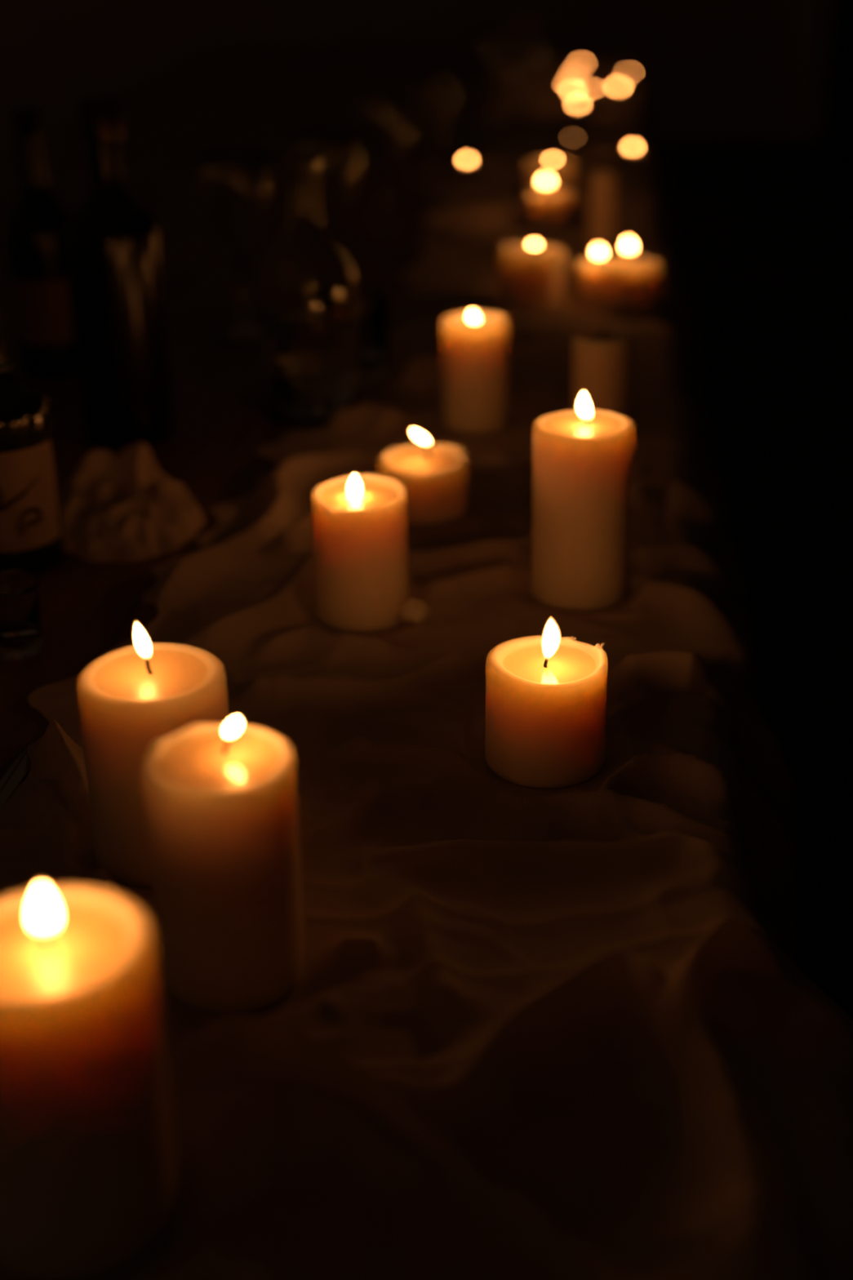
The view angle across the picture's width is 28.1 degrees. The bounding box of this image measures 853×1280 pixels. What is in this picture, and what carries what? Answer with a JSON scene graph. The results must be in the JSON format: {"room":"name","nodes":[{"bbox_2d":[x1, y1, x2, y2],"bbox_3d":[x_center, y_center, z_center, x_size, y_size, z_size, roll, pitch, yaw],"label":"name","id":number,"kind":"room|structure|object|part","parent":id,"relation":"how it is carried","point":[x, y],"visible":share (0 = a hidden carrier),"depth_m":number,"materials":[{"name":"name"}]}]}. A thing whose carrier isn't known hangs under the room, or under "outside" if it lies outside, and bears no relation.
{"room":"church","nodes":[
{"label":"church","id":0,"kind":"room"},
{"bbox_2d":[0,0,828,146],"bbox_3d":[-0.051,-3.681,7.221,10.000,3.050,0.200,-1,25,0],"label":"wall","id":1,"kind":"structure","parent":0,"point":[711,69],"depth_m":7.58,"materials":[{"name":"paint"}]},
{"bbox_2d":[573,64,590,71],"bbox_3d":[0.360,-1.328,3.973,0.040,0.016,0.040,-1,25,0],"label":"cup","id":2,"kind":"object","parent":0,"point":[578,68],"depth_m":3.96,"materials":[{"name":"metal"}]},
{"bbox_2d":[660,138,852,1019],"bbox_3d":[-0.004,-0.269,3.571,10.000,0.050,9.700,-1,25,0],"label":"floor","id":3,"kind":"structure","parent":0,"point":[764,230],"depth_m":3.91,"materials":[{"name":"black"}]},
{"bbox_2d":[0,40,624,783],"bbox_3d":[-0.259,-0.296,2.689,1.148,0.750,4.750,2,25,5],"label":"dining table","id":4,"kind":"object","parent":3,"relation":"on","point":[211,97],"visible":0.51,"depth_m":2.43,"materials":[{"name":"brown wood"}]},
{"bbox_2d":[0,737,35,804],"bbox_3d":[-0.250,0.101,0.938,0.018,0.010,0.208,3,25,7],"label":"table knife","id":5,"kind":"object","parent":4,"relation":"on","point":[15,769],"visible":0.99,"depth_m":0.99,"materials":[{"name":"silver metal"}]},
{"bbox_2d":[0,569,43,660],"bbox_3d":[-0.277,-0.016,1.141,0.041,0.050,0.041,-1,25,0],"label":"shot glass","id":6,"kind":"object","parent":4,"relation":"on","point":[20,621],"visible":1,"depth_m":1.13,"materials":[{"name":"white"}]},
{"bbox_2d":[0,320,65,573],"bbox_3d":[-0.317,-0.183,1.242,0.084,0.270,0.085,9,27,19],"label":"bottle","id":7,"kind":"object","parent":4,"relation":"on","point":[32,539],"visible":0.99,"depth_m":1.24,"materials":[{"name":"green glass"}]},
{"bbox_2d":[4,107,76,377],"bbox_3d":[-0.389,-0.399,1.718,0.068,0.260,0.069,-1,25,0],"label":"bottle","id":8,"kind":"object","parent":4,"relation":"on","point":[34,224],"visible":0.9,"depth_m":1.70,"materials":[{"name":"black glass"}]},
{"bbox_2d":[62,95,174,447],"bbox_3d":[-0.276,-0.324,1.509,0.083,0.298,0.083,-1,25,0],"label":"wine bottle","id":9,"kind":"object","parent":4,"relation":"on","point":[112,242],"visible":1,"depth_m":1.49,"materials":[{"name":"black glass"}]},
{"bbox_2d":[60,440,204,563],"bbox_3d":[-0.239,-0.119,1.345,0.122,0.062,0.157,-1,25,0],"label":"cloth napkin","id":10,"kind":"object","parent":4,"relation":"on","point":[122,508],"visible":0.97,"depth_m":1.32,"materials":[{"name":"brown fabric"}]},
{"bbox_2d":[200,151,271,340],"bbox_3d":[-0.202,-0.427,1.851,0.074,0.190,0.074,-1,25,0],"label":"wine glass","id":11,"kind":"object","parent":4,"relation":"on","point":[236,185],"visible":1,"depth_m":1.81,"materials":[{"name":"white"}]},
{"bbox_2d":[200,151,271,255],"bbox_3d":[-0.203,-0.466,1.833,0.074,0.105,0.074,-1,25,0],"label":"bowl","id":12,"kind":"object","parent":11,"relation":"on","point":[236,185],"depth_m":1.80,"materials":[{"name":"clear glass"}]},
{"bbox_3d":[-0.202,-0.384,1.871,0.007,0.075,0.007,-1,25,0],"label":"stem","id":13,"kind":"part","parent":11,"relation":"part of","materials":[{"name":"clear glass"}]},
{"bbox_2d":[258,150,359,426],"bbox_3d":[-0.109,-0.323,1.566,0.088,0.240,0.088,-1,25,0],"label":"carafe","id":14,"kind":"object","parent":4,"relation":"on","point":[307,280],"visible":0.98,"depth_m":1.54,"materials":[{"name":"clear glass"}]},
{"bbox_2d":[296,129,361,239],"bbox_3d":[-0.111,-0.488,1.979,0.074,0.190,0.074,-1,25,0],"label":"wine glass","id":15,"kind":"object","parent":4,"relation":"on","point":[341,159],"visible":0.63,"depth_m":1.93,"materials":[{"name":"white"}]},
{"bbox_3d":[-0.110,-0.445,1.999,0.007,0.075,0.007,-1,25,0],"label":"stem","id":16,"kind":"part","parent":15,"relation":"part of","materials":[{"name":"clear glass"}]},
{"bbox_2d":[360,93,413,237],"bbox_3d":[-0.052,-0.646,2.327,0.070,0.180,0.070,-1,25,0],"label":"wine glass","id":17,"kind":"object","parent":4,"relation":"on","point":[386,119],"visible":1,"depth_m":2.29,"materials":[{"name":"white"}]},
{"bbox_2d":[360,93,413,173],"bbox_3d":[-0.053,-0.682,2.310,0.070,0.100,0.070,-1,25,0],"label":"bowl","id":18,"kind":"object","parent":17,"relation":"on","point":[386,119],"depth_m":2.28,"materials":[{"name":"clear glass"}]},
{"bbox_3d":[-0.052,-0.605,2.346,0.007,0.071,0.007,3,25,8],"label":"stem","id":19,"kind":"part","parent":17,"relation":"part of","materials":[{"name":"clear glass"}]},
{"bbox_2d":[0,56,852,1279],"bbox_3d":[0.127,-0.418,2.352,0.532,0.359,4.184,1,25,5],"label":"tablecloth","id":20,"kind":"object","parent":4,"relation":"on","point":[576,1032],"visible":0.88,"depth_m":0.89,"materials":[{"name":"brown fabric"}]},
{"bbox_2d":[0,882,178,1279],"bbox_3d":[-0.139,0.157,0.644,0.080,0.151,0.080,-1,25,0],"label":"pillar candle","id":21,"kind":"object","parent":20,"relation":"on","point":[89,1186],"visible":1,"depth_m":0.62,"materials":[{"name":"beige wax"}]},
{"bbox_2d":[76,622,228,887],"bbox_3d":[-0.140,0.052,0.888,0.076,0.134,0.076,-1,25,0],"label":"pillar candle","id":22,"kind":"object","parent":20,"relation":"on","point":[130,697],"visible":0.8,"depth_m":0.86,"materials":[{"name":"beige wax"}]},
{"bbox_2d":[141,715,305,1014],"bbox_3d":[-0.093,0.098,0.789,0.070,0.134,0.069,-1,25,0],"label":"pillar candle","id":23,"kind":"object","parent":20,"relation":"on","point":[220,798],"visible":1,"depth_m":0.77,"materials":[{"name":"beige wax"}]},
{"bbox_2d":[311,473,408,632],"bbox_3d":[-0.045,-0.066,1.172,0.064,0.105,0.064,-1,25,0],"label":"pillar candle","id":24,"kind":"object","parent":20,"relation":"on","point":[359,520],"visible":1,"depth_m":1.15,"materials":[{"name":"beige wax"}]},
{"bbox_2d":[355,281,391,381],"bbox_3d":[-0.069,-0.311,1.721,0.070,0.086,0.070,-1,25,0],"label":"water glass","id":25,"kind":"object","parent":20,"relation":"on","point":[373,300],"visible":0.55,"depth_m":1.70,"materials":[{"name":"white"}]},
{"bbox_2d":[396,598,432,623],"bbox_3d":[-0.008,-0.021,1.169,0.021,0.012,0.022,15,30,31],"label":"lump","id":26,"kind":"object","parent":20,"relation":"on","point":[413,611],"visible":1,"depth_m":1.16,"materials":[{"name":"brown wax"}]},
{"bbox_2d":[379,428,467,524],"bbox_3d":[-0.002,-0.137,1.367,0.070,0.069,0.070,-1,25,0],"label":"pillar candle","id":27,"kind":"object","parent":20,"relation":"on","point":[433,477],"visible":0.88,"depth_m":1.35,"materials":[{"name":"beige wax"}]},
{"bbox_2d":[441,309,507,433],"bbox_3d":[0.044,-0.249,1.559,0.060,0.108,0.060,-1,25,0],"label":"pillar candle","id":28,"kind":"object","parent":20,"relation":"on","point":[474,343],"visible":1,"depth_m":1.54,"materials":[{"name":"beige wax"}]},
{"bbox_2d":[500,240,563,309],"bbox_3d":[0.121,-0.426,1.977,0.072,0.074,0.072,-1,25,0],"label":"pillar candle","id":29,"kind":"object","parent":20,"relation":"on","point":[531,273],"visible":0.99,"depth_m":1.95,"materials":[{"name":"beige wax"}]},
{"bbox_2d":[484,617,608,788],"bbox_3d":[0.069,0.028,0.982,0.070,0.092,0.070,-1,25,0],"label":"pillar candle","id":30,"kind":"object","parent":20,"relation":"on","point":[546,694],"visible":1,"depth_m":0.96,"materials":[{"name":"beige wax"}]},
{"bbox_2d":[528,175,572,224],"bbox_3d":[0.176,-0.626,2.417,0.060,0.064,0.060,-1,25,0],"label":"pillar candle","id":31,"kind":"object","parent":20,"relation":"on","point":[547,206],"visible":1,"depth_m":2.40,"materials":[{"name":"beige wax"}]},
{"bbox_2d":[527,156,575,203],"bbox_3d":[0.186,-0.687,2.543,0.070,0.066,0.070,-1,25,0],"label":"pillar candle","id":32,"kind":"object","parent":20,"relation":"on","point":[560,171],"visible":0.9,"depth_m":2.52,"materials":[{"name":"beige wax"}]},
{"bbox_2d":[558,81,577,94],"bbox_3d":[0.302,-1.179,3.643,0.040,0.026,0.040,-1,25,0],"label":"tealight","id":33,"kind":"object","parent":20,"relation":"on","point":[567,88],"visible":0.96,"depth_m":3.63,"materials":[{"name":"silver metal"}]},
{"bbox_2d":[563,88,581,102],"bbox_3d":[0.302,-1.126,3.525,0.040,0.030,0.040,-1,25,0],"label":"tealight","id":34,"kind":"object","parent":20,"relation":"on","point":[575,96],"visible":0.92,"depth_m":3.52,"materials":[{"name":"wax"}]},
{"bbox_2d":[563,93,581,102],"bbox_3d":[0.302,-1.120,3.528,0.040,0.016,0.040,-1,25,0],"label":"cup","id":35,"kind":"object","parent":34,"relation":"on","point":[575,96],"depth_m":3.52,"materials":[{"name":"metal"}]},
{"bbox_2d":[561,136,584,147],"bbox_3d":[0.256,-0.870,2.985,0.040,0.024,0.040,-1,25,0],"label":"tealight","id":36,"kind":"object","parent":20,"relation":"on","point":[568,142],"visible":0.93,"depth_m":2.97,"materials":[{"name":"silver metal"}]},
{"bbox_2d":[564,71,582,83],"bbox_3d":[0.328,-1.257,3.812,0.040,0.024,0.040,-1,25,0],"label":"tealight","id":37,"kind":"object","parent":20,"relation":"on","point":[573,77],"visible":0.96,"depth_m":3.80,"materials":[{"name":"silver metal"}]},
{"bbox_2d":[568,101,587,117],"bbox_3d":[0.296,-1.040,3.341,0.040,0.030,0.040,-1,25,0],"label":"tealight","id":38,"kind":"object","parent":20,"relation":"on","point":[577,111],"visible":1,"depth_m":3.33,"materials":[{"name":"wax"}]},
{"bbox_2d":[573,61,590,71],"bbox_3d":[0.360,-1.333,3.970,0.040,0.027,0.040,-1,25,0],"label":"tealight","id":39,"kind":"object","parent":20,"relation":"on","point":[578,68],"visible":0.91,"depth_m":3.96,"materials":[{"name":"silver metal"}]},
{"bbox_2d":[531,391,636,610],"bbox_3d":[0.110,-0.102,1.193,0.070,0.150,0.067,-1,25,0],"label":"pillar candle","id":40,"kind":"object","parent":20,"relation":"on","point":[582,456],"visible":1,"depth_m":1.17,"materials":[{"name":"beige wax"}]},
{"bbox_2d":[581,86,599,106],"bbox_3d":[0.334,-1.107,3.473,0.040,0.038,0.040,-1,25,0],"label":"tealight","id":41,"kind":"object","parent":20,"relation":"on","point":[590,97],"visible":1,"depth_m":3.46,"materials":[{"name":"wax"}]},
{"bbox_2d":[578,245,608,297],"bbox_3d":[0.202,-0.440,2.022,0.042,0.058,0.042,-1,25,0],"label":"pillar candle","id":42,"kind":"object","parent":20,"relation":"on","point":[591,272],"visible":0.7,"depth_m":2.01,"materials":[{"name":"beige wax"}]},
{"bbox_2d":[572,325,631,417],"bbox_3d":[0.155,-0.226,1.510,0.050,0.105,0.050,-1,25,0],"label":"pillar candle","id":43,"kind":"object","parent":20,"relation":"on","point":[602,356],"visible":0.77,"depth_m":1.49,"materials":[{"name":"beige wax"}]},
{"bbox_2d":[586,162,616,256],"bbox_3d":[0.226,-0.557,2.205,0.034,0.116,0.034,-1,25,0],"label":"pillar candle","id":44,"kind":"object","parent":20,"relation":"on","point":[602,192],"visible":0.99,"depth_m":2.19,"materials":[{"name":"beige wax"}]},
{"bbox_2d":[608,83,627,99],"bbox_3d":[0.401,-1.148,3.567,0.040,0.031,0.040,-1,25,0],"label":"tealight","id":45,"kind":"object","parent":20,"relation":"on","point":[615,94],"visible":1,"depth_m":3.56,"materials":[{"name":"wax"}]},
{"bbox_2d":[608,88,627,99],"bbox_3d":[0.401,-1.141,3.570,0.040,0.016,0.040,-1,25,0],"label":"cup","id":46,"kind":"object","parent":45,"relation":"on","point":[615,94],"depth_m":3.56,"materials":[{"name":"metal"}]},
{"bbox_2d":[620,71,637,79],"bbox_3d":[0.452,-1.259,3.811,0.040,0.024,0.040,-1,25,0],"label":"tealight","id":47,"kind":"object","parent":20,"relation":"on","point":[632,75],"visible":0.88,"depth_m":3.81,"materials":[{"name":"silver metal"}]},
{"bbox_2d":[603,238,659,310],"bbox_3d":[0.237,-0.427,1.971,0.064,0.077,0.064,-1,25,0],"label":"pillar candle","id":48,"kind":"object","parent":20,"relation":"on","point":[629,283],"visible":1,"depth_m":1.96,"materials":[{"name":"beige wax"}]},
{"bbox_2d":[620,143,644,161],"bbox_3d":[0.345,-0.818,2.863,0.040,0.030,0.040,-1,25,0],"label":"tealight","id":49,"kind":"object","parent":20,"relation":"on","point":[628,155],"visible":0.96,"depth_m":2.85,"materials":[{"name":"white wax"}]},
{"bbox_2d":[620,149,644,161],"bbox_3d":[0.346,-0.812,2.866,0.040,0.016,0.040,-1,25,0],"label":"cup","id":50,"kind":"object","parent":49,"relation":"on","point":[628,155],"depth_m":2.85,"materials":[{"name":"metal"}]},
{"bbox_3d":[0.111,-0.971,3.009,0.074,0.190,0.074,-1,25,0],"label":"wine glass","id":51,"kind":"object","parent":20,"relation":"on","visible":0},
{"bbox_2d":[468,30,510,94],"bbox_3d":[0.110,-1.010,2.991,0.074,0.105,0.074,-1,25,0],"label":"bowl","id":52,"kind":"object","parent":51,"relation":"on","point":[489,51],"depth_m":2.96,"materials":[{"name":"clear glass"}]},
{"bbox_3d":[0.183,-1.078,3.235,0.074,0.190,0.074,-1,25,0],"label":"wine glass","id":53,"kind":"object","parent":20,"relation":"on","visible":0},
{"bbox_2d":[503,16,542,76],"bbox_3d":[0.182,-1.116,3.217,0.074,0.105,0.074,-1,25,0],"label":"bowl","id":54,"kind":"object","parent":53,"relation":"on","point":[526,32],"depth_m":3.19,"materials":[{"name":"clear glass"}]},
{"bbox_2d":[454,156,479,176],"bbox_3d":[0.066,-0.772,2.774,0.040,0.028,0.040,-1,25,0],"label":"tealight","id":55,"kind":"object","parent":4,"relation":"on","point":[466,168],"visible":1,"depth_m":2.76,"materials":[{"name":"white wax"}]},
{"bbox_3d":[0.012,-0.743,2.534,0.070,0.180,0.070,-1,25,0],"label":"wine glass","id":56,"kind":"object","parent":4,"relation":"on","visible":0},
{"bbox_2d":[409,73,457,146],"bbox_3d":[0.011,-0.780,2.517,0.070,0.100,0.070,-1,25,0],"label":"bowl","id":57,"kind":"object","parent":56,"relation":"on","point":[434,96],"depth_m":2.49,"materials":[{"name":"clear glass"}]},
{"bbox_2d":[817,0,852,194],"bbox_3d":[1.334,-1.600,2.716,0.100,3.050,9.500,2,25,5],"label":"wall","id":58,"kind":"structure","parent":0,"point":[835,130],"depth_m":7.02,"materials":[{"name":"black"}]}
]}

